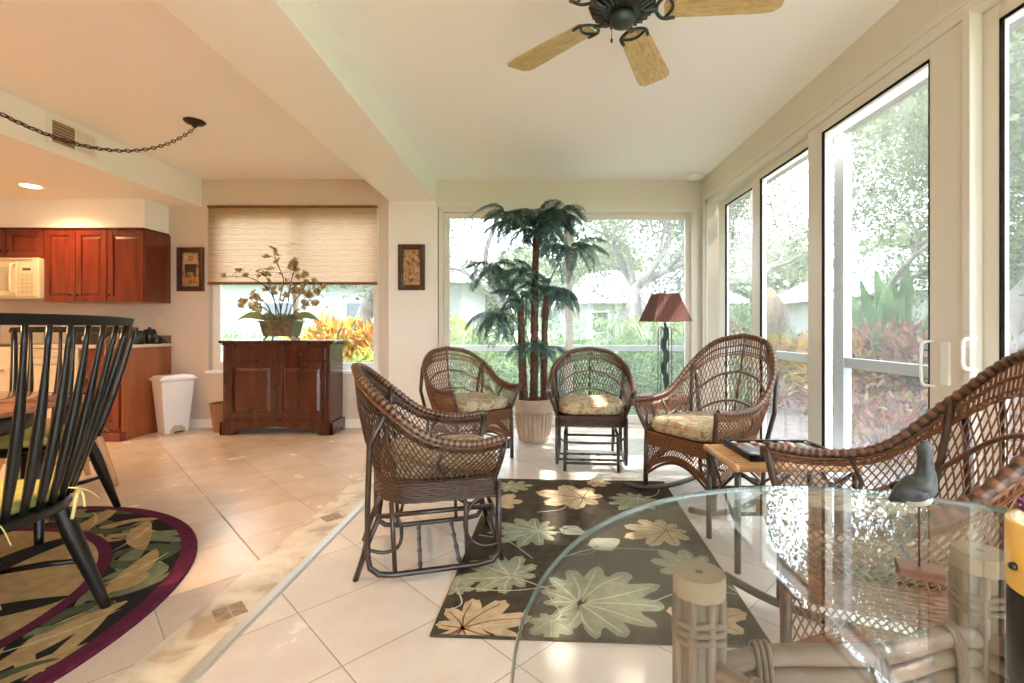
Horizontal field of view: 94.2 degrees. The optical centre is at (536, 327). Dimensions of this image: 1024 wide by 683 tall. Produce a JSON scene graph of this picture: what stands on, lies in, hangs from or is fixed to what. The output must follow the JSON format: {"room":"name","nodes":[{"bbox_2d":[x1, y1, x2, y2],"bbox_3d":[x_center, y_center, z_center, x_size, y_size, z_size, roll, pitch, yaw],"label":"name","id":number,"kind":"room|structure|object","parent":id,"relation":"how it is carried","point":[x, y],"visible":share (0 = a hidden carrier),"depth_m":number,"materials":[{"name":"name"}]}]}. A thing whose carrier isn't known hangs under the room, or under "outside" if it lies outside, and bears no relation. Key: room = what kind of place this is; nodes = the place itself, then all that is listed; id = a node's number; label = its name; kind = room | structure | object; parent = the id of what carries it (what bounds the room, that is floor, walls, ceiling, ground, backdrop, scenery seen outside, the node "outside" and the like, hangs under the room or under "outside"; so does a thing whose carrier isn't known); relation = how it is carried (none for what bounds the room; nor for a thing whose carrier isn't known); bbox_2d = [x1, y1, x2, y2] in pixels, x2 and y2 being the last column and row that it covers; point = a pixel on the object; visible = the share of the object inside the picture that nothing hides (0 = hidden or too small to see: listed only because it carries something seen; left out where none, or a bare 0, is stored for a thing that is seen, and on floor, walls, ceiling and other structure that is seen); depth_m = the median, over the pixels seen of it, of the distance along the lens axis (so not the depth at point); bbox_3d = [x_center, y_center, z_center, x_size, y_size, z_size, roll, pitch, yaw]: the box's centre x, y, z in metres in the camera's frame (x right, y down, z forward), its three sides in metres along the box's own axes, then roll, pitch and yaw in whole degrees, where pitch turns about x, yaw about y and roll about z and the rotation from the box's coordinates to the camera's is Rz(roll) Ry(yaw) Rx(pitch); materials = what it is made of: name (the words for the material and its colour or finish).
{"room":"sunroom","nodes":[
{"label":"sunroom","id":0,"kind":"room"},
{"bbox_2d":[0,199,168,233],"bbox_3d":[-5.293,-1.165,4.982,2.615,0.300,0.315,0,0,0],"label":"wall","id":1,"kind":"structure","parent":0,"point":[145,213],"depth_m":4.82,"materials":[{"name":"white paint"}]},
{"bbox_2d":[0,90,201,205],"bbox_3d":[-5.112,-1.511,1.450,2.975,0.392,7.700,0,0,0],"label":"ceiling","id":2,"kind":"structure","parent":0,"point":[26,156],"depth_m":4.15,"materials":[{"name":"white paint"}]},
{"bbox_2d":[46,113,97,161],"bbox_3d":[-3.617,-1.478,3.710,0.016,0.215,0.410,0,0,0],"label":"ceiling vent","id":3,"kind":"object","parent":2,"relation":"in","point":[55,126],"visible":0.88,"depth_m":3.68,"materials":[{"name":"metal"}]},
{"bbox_2d":[0,0,362,178],"bbox_3d":[-2.609,-1.657,1.450,2.032,0.100,7.700,0,0,0],"label":"ceiling","id":4,"kind":"structure","parent":0,"point":[128,73],"depth_m":3.19,"materials":[{"name":"white paint"}]},
{"bbox_2d":[0,112,205,152],"bbox_3d":[-2.660,-1.322,2.545,0.150,0.570,2.440,0,0,0],"label":"chain","id":5,"kind":"object","parent":4,"relation":"hanging from","point":[194,122],"visible":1,"depth_m":2.99,"materials":[{"name":"brown metal"}]},
{"bbox_2d":[0,428,404,682],"bbox_3d":[-3.945,1.105,1.370,5.310,0.050,7.540,0,0,0],"label":"floor","id":6,"kind":"structure","parent":0,"point":[241,494],"depth_m":3.14,"materials":[{"name":"tile"}]},
{"bbox_2d":[0,330,65,390],"bbox_3d":[-5.357,0.550,4.805,0.765,1.060,0.664,0,0,0],"label":"range","id":7,"kind":"object","parent":6,"relation":"on","point":[38,337],"visible":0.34,"depth_m":4.57,"materials":[{"name":"beige metal"}]},
{"bbox_2d":[18,348,80,417],"bbox_3d":[-4.668,0.588,4.826,0.605,0.785,0.622,0,0,0],"label":"dishwasher","id":8,"kind":"object","parent":6,"relation":"on","point":[37,352],"visible":0.2,"depth_m":4.53,"materials":[{"name":"beige plastic"}]},
{"bbox_2d":[0,334,119,485],"bbox_3d":[-3.201,0.560,3.194,0.547,1.049,0.611,0,0,30],"label":"chair","id":9,"kind":"object","parent":6,"relation":"on","point":[100,442],"visible":0.11,"depth_m":3.24,"materials":[{"name":"brown wood"}]},
{"bbox_2d":[0,506,196,682],"bbox_3d":[-2.660,1.070,1.650,2.410,0.020,2.410,0,0,0],"label":"round rug","id":10,"kind":"object","parent":6,"relation":"on","point":[51,622],"visible":0.76,"depth_m":1.96,"materials":[{"name":"multicoloured fabric"}]},
{"bbox_2d":[0,391,56,436],"bbox_3d":[-2.760,0.698,1.820,1.350,0.737,1.350,0,0,0],"label":"dining table","id":11,"kind":"object","parent":10,"relation":"on","point":[7,398],"visible":0.53,"depth_m":2.10,"materials":[{"name":"brown wood"}]},
{"bbox_2d":[0,313,133,608],"bbox_3d":[-1.855,0.513,1.561,0.593,1.117,0.689,0,0,-2],"label":"chair","id":12,"kind":"object","parent":10,"relation":"on","point":[30,500],"visible":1,"depth_m":1.64,"materials":[{"name":"black paint"}]},
{"bbox_2d":[0,479,59,515],"bbox_3d":[-1.885,0.583,1.560,0.410,0.064,0.429,0,0,-2],"label":"seat cushion","id":13,"kind":"object","parent":12,"relation":"on","point":[50,501],"depth_m":1.60,"materials":[{"name":"fabric"}]},
{"bbox_2d":[0,326,137,544],"bbox_3d":[-2.723,0.530,2.590,0.689,1.082,0.593,0,0,-6],"label":"chair","id":14,"kind":"object","parent":10,"relation":"on","point":[96,458],"visible":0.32,"depth_m":2.77,"materials":[{"name":"black paint"}]},
{"bbox_2d":[0,425,64,448],"bbox_3d":[-2.720,0.583,2.560,0.429,0.064,0.410,0,0,-6],"label":"seat cushion","id":15,"kind":"object","parent":14,"relation":"on","point":[4,440],"depth_m":2.42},
{"bbox_2d":[80,346,170,441],"bbox_3d":[-4.160,0.637,4.816,0.420,0.885,0.642,0,0,0],"label":"base cabinet","id":16,"kind":"object","parent":6,"relation":"on","point":[132,414],"visible":0.35,"depth_m":4.69,"materials":[{"name":"brown wood"}]},
{"bbox_2d":[149,374,196,434],"bbox_3d":[-3.772,0.784,4.928,0.262,0.592,0.337,0,0,30],"label":"trash can","id":17,"kind":"object","parent":6,"relation":"on","point":[172,393],"visible":1,"depth_m":4.85,"materials":[{"name":"white plastic"}]},
{"bbox_2d":[114,429,430,682],"bbox_3d":[-1.190,1.105,1.370,0.200,0.051,7.540,0,0,0],"label":"floor tile border","id":18,"kind":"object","parent":6,"relation":"in","point":[174,657],"depth_m":1.88,"materials":[{"name":"tile"}]},
{"bbox_2d":[218,340,346,434],"bbox_3d":[-2.623,0.603,4.930,1.155,0.955,0.360,0,0,0],"label":"sideboard","id":19,"kind":"object","parent":6,"relation":"on","point":[296,384],"visible":1,"depth_m":4.78,"materials":[{"name":"brown wood"}]},
{"bbox_2d":[220,246,325,339],"bbox_3d":[-2.757,-0.367,4.928,1.115,0.994,0.299,0,0,-2],"label":"flower arrangement","id":20,"kind":"object","parent":19,"relation":"on","point":[276,326],"visible":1,"depth_m":4.92,"materials":[{"name":"plant"}]},
{"bbox_2d":[0,179,701,418],"bbox_3d":[-2.348,-0.264,5.220,8.505,2.687,0.161,0,0,0],"label":"wall","id":21,"kind":"structure","parent":0,"point":[192,348],"depth_m":5.14,"materials":[{"name":"beige paint"}]},
{"bbox_2d":[0,227,43,257],"bbox_3d":[-5.369,-0.863,4.954,0.762,0.305,0.368,0,0,0],"label":"upper cabinet","id":22,"kind":"object","parent":21,"relation":"attached to","point":[15,242],"visible":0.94,"depth_m":4.80,"materials":[{"name":"brown wood"}]},
{"bbox_2d":[0,258,43,300],"bbox_3d":[-5.367,-0.500,4.909,0.745,0.410,0.451,0,0,0],"label":"microwave oven","id":23,"kind":"object","parent":22,"relation":"attached to","point":[21,279],"visible":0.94,"depth_m":4.75,"materials":[{"name":"beige plastic"}]},
{"bbox_2d":[43,227,118,302],"bbox_3d":[-4.667,-0.640,4.954,0.637,0.750,0.368,0,0,0],"label":"upper cabinet","id":24,"kind":"object","parent":21,"relation":"attached to","point":[75,258],"visible":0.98,"depth_m":4.80,"materials":[{"name":"brown wood"}]},
{"bbox_2d":[106,227,170,302],"bbox_3d":[-4.153,-0.640,4.954,0.384,0.750,0.368,0,0,0],"label":"upper cabinet","id":25,"kind":"object","parent":21,"relation":"attached to","point":[138,258],"visible":1,"depth_m":4.80,"materials":[{"name":"brown wood"}]},
{"bbox_2d":[176,247,204,290],"bbox_3d":[-3.739,-0.633,5.126,0.290,0.476,0.028,0,0,0],"label":"framed picture","id":26,"kind":"object","parent":21,"relation":"attached to","point":[190,261],"visible":1,"depth_m":5.12,"materials":[{"name":"brown wood"}]},
{"bbox_2d":[181,251,198,286],"bbox_3d":[-3.739,-0.633,5.130,0.202,0.388,0.012,0,0,0],"label":"print","id":27,"kind":"object","parent":26,"relation":"attached to","point":[189,259],"depth_m":5.13},
{"bbox_2d":[205,208,379,373],"bbox_3d":[-2.635,-0.414,5.185,1.880,1.809,0.150,0,0,0],"label":"window","id":28,"kind":"structure","parent":21,"relation":"in","point":[217,289],"depth_m":5.20,"materials":[{"name":"white paint"}]},
{"bbox_2d":[207,205,377,284],"bbox_3d":[-2.635,-0.892,5.120,1.824,0.855,0.036,0,0,0],"label":"window shade","id":29,"kind":"object","parent":28,"relation":"attached to","point":[336,244],"visible":0.96,"depth_m":5.12,"materials":[{"name":"fabric"}]},
{"bbox_2d":[156,0,435,200],"bbox_3d":[-1.341,-1.537,1.370,0.503,0.340,7.540,0,0,0],"label":"ceiling beam","id":30,"kind":"structure","parent":21,"relation":"attached to","point":[289,50],"depth_m":2.66,"materials":[{"name":"white paint"}]},
{"bbox_2d":[444,213,572,424],"bbox_3d":[-0.310,-0.100,5.149,1.400,2.300,0.092,0,0,0],"label":"door","id":31,"kind":"structure","parent":21,"relation":"in","point":[447,216],"depth_m":5.16,"materials":[{"name":"beige metal"}]},
{"bbox_2d":[436,201,701,427],"bbox_3d":[0.343,-0.140,5.195,2.865,2.460,0.170,0,0,0],"label":"trim","id":32,"kind":"structure","parent":21,"relation":"attached to","point":[591,207],"depth_m":5.12,"materials":[{"name":"beige metal"}]},
{"bbox_2d":[565,214,690,423],"bbox_3d":[0.998,-0.100,5.228,1.375,2.300,0.035,0,0,0],"label":"door","id":33,"kind":"structure","parent":21,"relation":"in","point":[632,419],"depth_m":5.21,"materials":[{"name":"beige metal"}]},
{"bbox_2d":[388,201,438,423],"bbox_3d":[-1.335,-0.143,5.207,0.530,2.447,0.185,0,0,0],"label":"wall pier","id":34,"kind":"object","parent":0,"point":[413,315],"visible":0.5,"depth_m":5.12,"materials":[{"name":"white paint"}]},
{"bbox_2d":[398,244,424,289],"bbox_3d":[-1.347,-0.652,5.101,0.290,0.492,0.028,0,0,0],"label":"framed picture","id":35,"kind":"object","parent":34,"relation":"attached to","point":[411,257],"visible":1,"depth_m":5.10,"materials":[{"name":"brown wood"}]},
{"bbox_2d":[402,248,420,285],"bbox_3d":[-1.347,-0.652,5.105,0.202,0.404,0.012,0,0,0],"label":"print","id":36,"kind":"object","parent":35,"relation":"attached to","point":[411,257],"depth_m":5.10},
{"bbox_2d":[196,428,926,682],"bbox_3d":[0.372,1.105,1.370,2.825,0.050,7.540,0,0,0],"label":"floor","id":37,"kind":"structure","parent":0,"point":[326,626],"depth_m":1.78,"materials":[{"name":"tile"}]},
{"bbox_2d":[178,433,434,682],"bbox_3d":[-1.065,1.101,1.370,0.050,0.058,7.540,0,0,0],"label":"trim","id":38,"kind":"structure","parent":37,"relation":"in","point":[199,669],"depth_m":1.83,"materials":[{"name":"silver metal"}]},
{"bbox_2d":[419,346,521,457],"bbox_3d":[-0.597,0.621,4.006,0.720,0.921,0.691,0,0,-40],"label":"wicker armchair","id":39,"kind":"object","parent":37,"relation":"on","point":[444,400],"visible":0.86,"depth_m":3.95,"materials":[{"name":"wicker"}]},
{"bbox_2d":[435,392,506,412],"bbox_3d":[-0.562,0.618,3.965,0.504,0.104,0.524,0,0,-40],"label":"seat cushion","id":40,"kind":"object","parent":39,"relation":"on","point":[471,401],"depth_m":3.81,"materials":[{"name":"fabric"}]},
{"bbox_2d":[460,199,609,442],"bbox_3d":[0.014,-0.051,4.615,1.386,2.262,1.007,0,0,-24],"label":"potted palm","id":41,"kind":"object","parent":37,"relation":"on","point":[533,413],"visible":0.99,"depth_m":4.48,"materials":[{"name":"plant"}]},
{"bbox_2d":[514,395,553,442],"bbox_3d":[-0.030,0.879,4.600,0.410,0.402,0.410,0,0,0],"label":"pot","id":42,"kind":"object","parent":41,"relation":"attached to","point":[533,414],"depth_m":4.45,"materials":[{"name":"ceramic"}]},
{"bbox_2d":[546,346,636,472],"bbox_3d":[0.438,0.622,3.893,0.720,0.923,0.691,0,0,5],"label":"glider chair","id":43,"kind":"object","parent":37,"relation":"on","point":[589,410],"visible":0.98,"depth_m":3.81,"materials":[{"name":"brown wicker"}]},
{"bbox_2d":[559,395,622,414],"bbox_3d":[0.433,0.618,3.840,0.504,0.104,0.524,0,0,5],"label":"seat cushion","id":44,"kind":"object","parent":43,"relation":"on","point":[568,404],"depth_m":3.62,"materials":[{"name":"fabric"}]},
{"bbox_2d":[430,478,770,647],"bbox_3d":[0.255,1.072,2.485,1.170,0.012,1.720,0,0,3],"label":"area rug","id":45,"kind":"object","parent":37,"relation":"on","point":[614,586],"visible":0.86,"depth_m":2.08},
{"bbox_2d":[351,362,509,581],"bbox_3d":[-0.532,0.622,2.301,0.691,0.923,0.720,0,0,-15],"label":"glider chair","id":46,"kind":"object","parent":45,"relation":"on","point":[424,467],"visible":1,"depth_m":2.06,"materials":[{"name":"brown wicker"}]},
{"bbox_2d":[381,434,495,479],"bbox_3d":[-0.481,0.618,2.315,0.524,0.104,0.504,0,0,-15],"label":"seat cushion","id":47,"kind":"object","parent":46,"relation":"on","point":[388,472],"depth_m":2.10,"materials":[{"name":"fabric"}]},
{"bbox_2d":[621,333,789,516],"bbox_3d":[1.107,0.557,3.054,1.021,1.051,0.740,0,0,-33],"label":"rocking chair","id":48,"kind":"object","parent":45,"relation":"on","point":[686,433],"visible":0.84,"depth_m":3.03,"materials":[{"name":"wicker"}]},
{"bbox_2d":[652,411,750,441],"bbox_3d":[1.053,0.618,3.019,0.524,0.104,0.504,0,0,-33],"label":"seat cushion","id":49,"kind":"object","parent":48,"relation":"on","point":[689,426],"depth_m":2.89,"materials":[{"name":"fabric"}]},
{"bbox_2d":[639,392,689,425],"bbox_3d":[1.190,0.855,4.420,0.480,0.450,0.480,0,0,0],"label":"end table","id":50,"kind":"object","parent":37,"relation":"on","point":[650,393],"visible":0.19,"depth_m":4.25,"materials":[{"name":"brown wood"}]},
{"bbox_2d":[639,288,692,396],"bbox_3d":[1.190,0.127,4.420,0.380,1.005,0.380,0,0,-8],"label":"table lamp","id":51,"kind":"object","parent":50,"relation":"on","point":[660,307],"visible":0.94,"depth_m":4.32,"materials":[{"name":"brown fabric"}]},
{"bbox_2d":[510,486,1012,682],"bbox_3d":[0.545,0.715,0.482,1.143,0.730,1.143,0,0,-24],"label":"glass table","id":52,"kind":"object","parent":37,"relation":"on","point":[968,647],"visible":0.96,"depth_m":0.69,"materials":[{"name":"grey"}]},
{"bbox_2d":[888,441,946,584],"bbox_3d":[0.539,0.254,0.681,0.064,0.188,0.057,0,0,28],"label":"bird figurine","id":53,"kind":"object","parent":52,"relation":"on","point":[918,489],"visible":1,"depth_m":0.66,"materials":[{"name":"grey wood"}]},
{"bbox_2d":[703,444,863,573],"bbox_3d":[1.145,0.840,2.270,0.576,0.481,0.404,0,0,0],"label":"side table","id":54,"kind":"object","parent":37,"relation":"on","point":[731,459],"visible":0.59,"depth_m":2.10,"materials":[{"name":"wood"}]},
{"bbox_2d":[723,439,828,460],"bbox_3d":[1.170,0.585,2.285,0.430,0.028,0.310,0,0,0],"label":"game board","id":55,"kind":"object","parent":54,"relation":"on","point":[745,447],"visible":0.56,"depth_m":2.35,"materials":[{"name":"black paint"}]},
{"bbox_2d":[724,349,1023,642],"bbox_3d":[1.080,0.557,1.430,1.021,1.051,0.740,0,0,26],"label":"rocking chair","id":56,"kind":"object","parent":37,"relation":"on","point":[837,551],"visible":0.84,"depth_m":1.29,"materials":[{"name":"brown wicker"}]},
{"bbox_2d":[776,491,982,588],"bbox_3d":[1.022,0.618,1.459,0.524,0.104,0.504,0,0,26],"label":"seat cushion","id":57,"kind":"object","parent":56,"relation":"on","point":[848,502],"depth_m":1.37,"materials":[{"name":"fabric"}]},
{"bbox_2d":[315,0,900,178],"bbox_3d":[0.398,-1.657,1.450,2.975,0.100,7.700,0,0,0],"label":"ceiling","id":58,"kind":"structure","parent":0,"point":[440,68],"depth_m":3.08,"materials":[{"name":"white paint"}]},
{"bbox_2d":[507,0,783,85],"bbox_3d":[0.371,-1.371,1.907,1.207,0.469,1.213,0,0,0],"label":"ceiling fan","id":59,"kind":"object","parent":58,"relation":"hanging from","point":[648,66],"visible":1,"depth_m":1.97,"materials":[{"name":"beige wood"}]},
{"bbox_2d":[452,336,783,415],"bbox_3d":[5.000,1.240,15.000,130.000,0.080,110.000,0,0,0],"label":"ground","id":60,"kind":"structure","parent":0,"point":[632,411],"depth_m":8.98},
{"bbox_2d":[300,308,372,361],"bbox_3d":[-3.179,0.521,7.613,1.482,1.667,1.429,0,0,0],"label":"bush","id":61,"kind":"object","parent":60,"relation":"on","point":[321,331],"visible":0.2,"depth_m":7.40,"materials":[{"name":"yellow plant"}]},
{"bbox_2d":[222,246,488,362],"bbox_3d":[-8.725,-1.275,18.475,13.650,4.950,8.050,0,0,0],"label":"house","id":62,"kind":"object","parent":60,"relation":"on","point":[467,303],"visible":0.12,"depth_m":14.99,"materials":[{"name":"grey"}]},
{"bbox_2d":[344,318,372,361],"bbox_3d":[-2.464,0.537,7.669,1.364,1.591,1.397,0,0,-34],"label":"bush","id":63,"kind":"object","parent":60,"relation":"on","point":[365,329],"visible":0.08,"depth_m":7.32,"materials":[{"name":"yellow plant"}]},
{"bbox_2d":[264,219,514,374],"bbox_3d":[-1.321,-2.794,9.257,7.496,8.063,4.549,0,0,7],"label":"oak tree","id":64,"kind":"object","parent":60,"relation":"on","point":[484,286],"visible":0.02,"depth_m":9.90,"materials":[{"name":"green plant"}]},
{"bbox_2d":[344,219,485,360],"bbox_3d":[-3.654,-2.197,10.865,4.315,6.817,7.158,0,0,25],"label":"oak tree","id":65,"kind":"object","parent":60,"relation":"on","point":[365,310],"visible":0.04,"depth_m":9.81,"materials":[{"name":"green plant"}]},
{"bbox_2d":[450,338,518,394],"bbox_3d":[-0.894,0.704,7.360,1.401,1.140,1.493,0,0,35],"label":"leafy shrub","id":66,"kind":"object","parent":60,"relation":"on","point":[498,356],"visible":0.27,"depth_m":7.07,"materials":[{"name":"green plant"}]},
{"bbox_2d":[483,242,559,337],"bbox_3d":[-0.959,-2.916,38.523,9.766,8.282,9.575,0,0,0],"label":"tree","id":67,"kind":"object","parent":60,"relation":"on","point":[491,301],"visible":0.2,"depth_m":36.52,"materials":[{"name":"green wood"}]},
{"bbox_2d":[483,310,574,391],"bbox_3d":[-0.106,0.436,8.936,1.978,1.688,1.993,0,0,0],"label":"leafy shrub","id":68,"kind":"object","parent":60,"relation":"on","point":[527,339],"visible":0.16,"depth_m":8.57,"materials":[{"name":"green plant"}]},
{"bbox_2d":[497,344,596,412],"bbox_3d":[0.154,0.749,6.955,1.576,1.076,1.554,0,0,0],"label":"leafy shrub","id":69,"kind":"object","parent":60,"relation":"on","point":[513,372],"visible":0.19,"depth_m":6.71,"materials":[{"name":"green plant"}]},
{"bbox_2d":[548,313,639,390],"bbox_3d":[1.007,0.477,8.787,1.768,1.636,1.846,0,0,34],"label":"leafy shrub","id":70,"kind":"object","parent":60,"relation":"on","point":[613,330],"visible":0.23,"depth_m":8.48,"materials":[{"name":"green plant"}]},
{"bbox_2d":[543,220,652,352],"bbox_3d":[1.214,-4.753,21.449,8.142,12.037,10.863,0,0,11],"label":"oak tree","id":71,"kind":"object","parent":60,"relation":"on","point":[607,224],"visible":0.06,"depth_m":23.56,"materials":[{"name":"green plant"}]},
{"bbox_2d":[575,332,670,407],"bbox_3d":[1.273,0.665,7.319,1.605,1.259,1.598,0,0,0],"label":"leafy shrub","id":72,"kind":"object","parent":60,"relation":"on","point":[654,372],"visible":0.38,"depth_m":6.95,"materials":[{"name":"green plant"}]},
{"bbox_2d":[612,314,683,383],"bbox_3d":[2.401,0.422,8.999,1.853,1.724,1.788,0,0,43],"label":"leafy shrub","id":73,"kind":"object","parent":60,"relation":"on","point":[636,321],"visible":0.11,"depth_m":8.79,"materials":[{"name":"yellow plant"}]},
{"bbox_2d":[551,271,748,344],"bbox_3d":[5.725,-1.050,27.475,9.550,4.500,8.050,0,0,0],"label":"house","id":74,"kind":"object","parent":60,"relation":"on","point":[586,309],"visible":0.12,"depth_m":24.00,"materials":[{"name":"grey"}]},
{"bbox_2d":[578,168,807,375],"bbox_3d":[3.313,-2.310,11.302,6.287,7.146,7.108,0,0,17],"label":"oak tree","id":75,"kind":"object","parent":60,"relation":"on","point":[632,304],"visible":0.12,"depth_m":10.25,"materials":[{"name":"green plant"}]},
{"bbox_2d":[505,164,887,362],"bbox_3d":[3.087,-2.466,12.332,8.868,7.516,7.314,0,0,-15],"label":"oak tree","id":76,"kind":"object","parent":60,"relation":"on","point":[629,276],"visible":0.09,"depth_m":11.53,"materials":[{"name":"green plant"}]},
{"bbox_2d":[602,170,927,318],"bbox_3d":[7.194,-3.479,14.714,10.324,9.381,9.807,0,0,24],"label":"oak tree","id":77,"kind":"object","parent":60,"relation":"on","point":[777,264],"visible":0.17,"depth_m":14.36,"materials":[{"name":"green plant"}]},
{"bbox_2d":[729,297,806,387],"bbox_3d":[3.938,0.331,9.214,2.016,1.902,2.023,0,0,0],"label":"leafy shrub","id":78,"kind":"object","parent":60,"relation":"on","point":[738,308],"visible":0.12,"depth_m":8.78,"materials":[{"name":"green plant"}]},
{"bbox_2d":[731,224,833,327],"bbox_3d":[17.538,-2.909,32.825,9.746,8.268,9.656,0,0,0],"label":"house","id":79,"kind":"structure","parent":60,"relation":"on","point":[780,289],"depth_m":31.29,"materials":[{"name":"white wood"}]},
{"bbox_2d":[778,248,1023,343],"bbox_3d":[17.975,-1.100,20.225,11.050,4.600,12.550,0,0,0],"label":"house","id":80,"kind":"object","parent":60,"relation":"on","point":[800,292],"visible":0.02,"depth_m":19.97,"materials":[{"name":"grey"}]},
{"bbox_2d":[797,31,1023,188],"bbox_3d":[7.224,-2.845,7.357,4.925,8.197,8.861,0,0,0],"label":"oak tree","id":81,"kind":"object","parent":60,"relation":"on","point":[894,124],"visible":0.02,"depth_m":8.52,"materials":[{"name":"green plant"}]},
{"bbox_2d":[803,59,1023,336],"bbox_3d":[8.866,-2.270,8.283,6.527,7.651,6.639,0,0,-36],"label":"oak tree","id":82,"kind":"object","parent":60,"relation":"on","point":[907,241],"visible":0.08,"depth_m":9.46,"materials":[{"name":"green plant"}]},
{"bbox_2d":[702,0,955,198],"bbox_3d":[1.865,-1.497,1.450,0.160,0.220,7.700,0,0,0],"label":"wall","id":83,"kind":"structure","parent":0,"point":[906,17],"depth_m":2.83,"materials":[{"name":"beige paint"}]},
{"bbox_2d":[719,178,766,435],"bbox_3d":[1.905,-0.122,4.455,0.041,2.345,0.950,0,0,0],"label":"door","id":84,"kind":"structure","parent":83,"relation":"in","point":[723,205],"depth_m":4.76,"materials":[{"name":"beige metal"}]},
{"bbox_2d":[752,130,831,480],"bbox_3d":[1.859,-0.122,3.540,0.041,2.345,1.040,0,0,0],"label":"window frame","id":85,"kind":"structure","parent":83,"relation":"in","point":[758,180],"depth_m":3.92,"materials":[{"name":"beige metal"}]},
{"bbox_2d":[702,0,1002,485],"bbox_3d":[1.855,-0.143,1.370,0.180,2.487,7.540,0,0,0],"label":"trim","id":86,"kind":"structure","parent":83,"relation":"attached to","point":[951,16],"depth_m":3.49,"materials":[{"name":"beige metal"}]},
{"bbox_2d":[808,22,961,504],"bbox_3d":[1.781,-0.122,2.565,0.105,2.345,1.160,0,0,0],"label":"door","id":87,"kind":"structure","parent":83,"relation":"in","point":[943,57],"depth_m":2.14,"materials":[{"name":"beige metal"}]},
{"bbox_2d":[962,8,981,533],"bbox_3d":[1.808,-0.135,1.974,0.054,2.370,0.037,0,0,0],"label":"trim","id":88,"kind":"structure","parent":83,"relation":"attached to","point":[971,22],"depth_m":1.96,"materials":[{"name":"paint"}]},
{"bbox_2d":[960,0,1023,540],"bbox_3d":[1.800,-0.122,1.288,0.159,2.345,1.375,0,0,0],"label":"door","id":89,"kind":"structure","parent":83,"relation":"in","point":[995,22],"depth_m":1.91,"materials":[{"name":"beige metal"}]},
{"bbox_2d":[678,392,1019,491],"bbox_3d":[4.800,1.200,2.750,5.600,0.040,13.500,0,0,0],"label":"ground","id":90,"kind":"structure","parent":0,"point":[790,424],"depth_m":5.36,"materials":[{"name":"concrete"}]},
{"bbox_2d":[642,326,749,394],"bbox_3d":[2.523,0.621,7.590,1.474,1.340,1.683,0,0,-23],"label":"leafy shrub","id":91,"kind":"object","parent":90,"relation":"on","point":[677,369],"visible":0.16,"depth_m":7.32,"materials":[{"name":"green plant"}]},
{"bbox_2d":[450,9,1023,489],"bbox_3d":[0.470,-0.151,1.780,3.540,2.662,8.071,0,0,0],"label":"screen enclosure","id":92,"kind":"object","parent":90,"relation":"on","point":[843,363],"visible":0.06,"depth_m":3.37,"materials":[{"name":"grey"}]},
{"bbox_2d":[738,328,807,396],"bbox_3d":[4.199,0.670,8.275,1.399,1.356,1.318,0,0,0],"label":"bush","id":93,"kind":"object","parent":90,"relation":"on","point":[783,342],"visible":0.26,"depth_m":8.02,"materials":[{"name":"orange plant"}]},
{"bbox_2d":[740,287,807,374],"bbox_3d":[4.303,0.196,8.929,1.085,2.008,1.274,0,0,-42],"label":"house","id":94,"kind":"structure","parent":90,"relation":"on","point":[775,307],"depth_m":8.69,"materials":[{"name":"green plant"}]},
{"bbox_2d":[790,336,883,405],"bbox_3d":[4.614,0.678,7.226,1.297,1.362,1.322,0,0,-45],"label":"bush","id":95,"kind":"object","parent":90,"relation":"on","point":[802,379],"visible":0.23,"depth_m":7.08,"materials":[{"name":"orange plant"}]},
{"bbox_2d":[806,392,890,437],"bbox_3d":[3.528,0.972,5.411,0.844,0.562,0.834,0,0,35],"label":"plant","id":96,"kind":"object","parent":90,"relation":"on","point":[871,403],"visible":0.23,"depth_m":5.21,"materials":[{"name":"red plant"}]},
{"bbox_2d":[832,265,912,335],"bbox_3d":[5.505,0.113,7.880,2.358,2.175,1.434,0,0,-34],"label":"plant","id":97,"kind":"object","parent":90,"relation":"on","point":[890,310],"visible":0.17,"depth_m":7.18,"materials":[{"name":"green plant"}]},
{"bbox_2d":[852,270,893,357],"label":"plant","id":98,"kind":"object","parent":90,"relation":"on","point":[872,316],"depth_m":6.95,"materials":[{"name":"green plant"}]},
{"bbox_2d":[832,316,927,412],"bbox_3d":[4.995,0.567,6.766,1.325,1.533,1.326,0,0,-41],"label":"bush","id":99,"kind":"object","parent":90,"relation":"on","point":[863,330],"visible":0.39,"depth_m":6.61,"materials":[{"name":"red plant"}]},
{"bbox_2d":[833,403,927,468],"bbox_3d":[3.088,0.961,4.188,0.903,0.606,0.884,0,0,0],"label":"plant","id":100,"kind":"object","parent":90,"relation":"on","point":[883,419],"visible":0.44,"depth_m":4.16,"materials":[{"name":"red plant"}]},
{"bbox_2d":[867,388,927,427],"bbox_3d":[4.281,0.979,5.530,0.833,0.593,0.826,0,0,37],"label":"plant","id":101,"kind":"object","parent":90,"relation":"on","point":[901,396],"visible":0.3,"depth_m":5.46,"materials":[{"name":"red plant"}]},
{"bbox_2d":[774,31,1023,386],"bbox_3d":[6.678,-2.061,5.829,7.391,6.528,5.819,0,0,-26],"label":"oak tree","id":102,"kind":"object","parent":90,"relation":"on","point":[901,123],"visible":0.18,"depth_m":6.05,"materials":[{"name":"green plant"}]},
{"bbox_2d":[870,327,927,413],"bbox_3d":[5.267,0.601,6.416,1.280,1.404,1.309,0,0,43],"label":"bush","id":103,"kind":"object","parent":90,"relation":"on","point":[893,347],"visible":0.22,"depth_m":6.34,"materials":[{"name":"red plant"}]},
{"bbox_2d":[852,25,1023,432],"bbox_3d":[6.747,-2.404,4.639,6.715,7.332,9.190,0,0,42],"label":"oak tree","id":104,"kind":"object","parent":90,"relation":"on","point":[1016,302],"visible":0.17,"depth_m":5.50,"materials":[{"name":"green plant"}]},
{"bbox_2d":[1004,493,1023,682],"bbox_3d":[0.510,0.253,0.448,0.106,0.192,0.102,0,0,0],"label":"vase","id":105,"kind":"object","parent":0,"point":[1014,518],"visible":1,"depth_m":0.46,"materials":[{"name":"yellow ceramic"}]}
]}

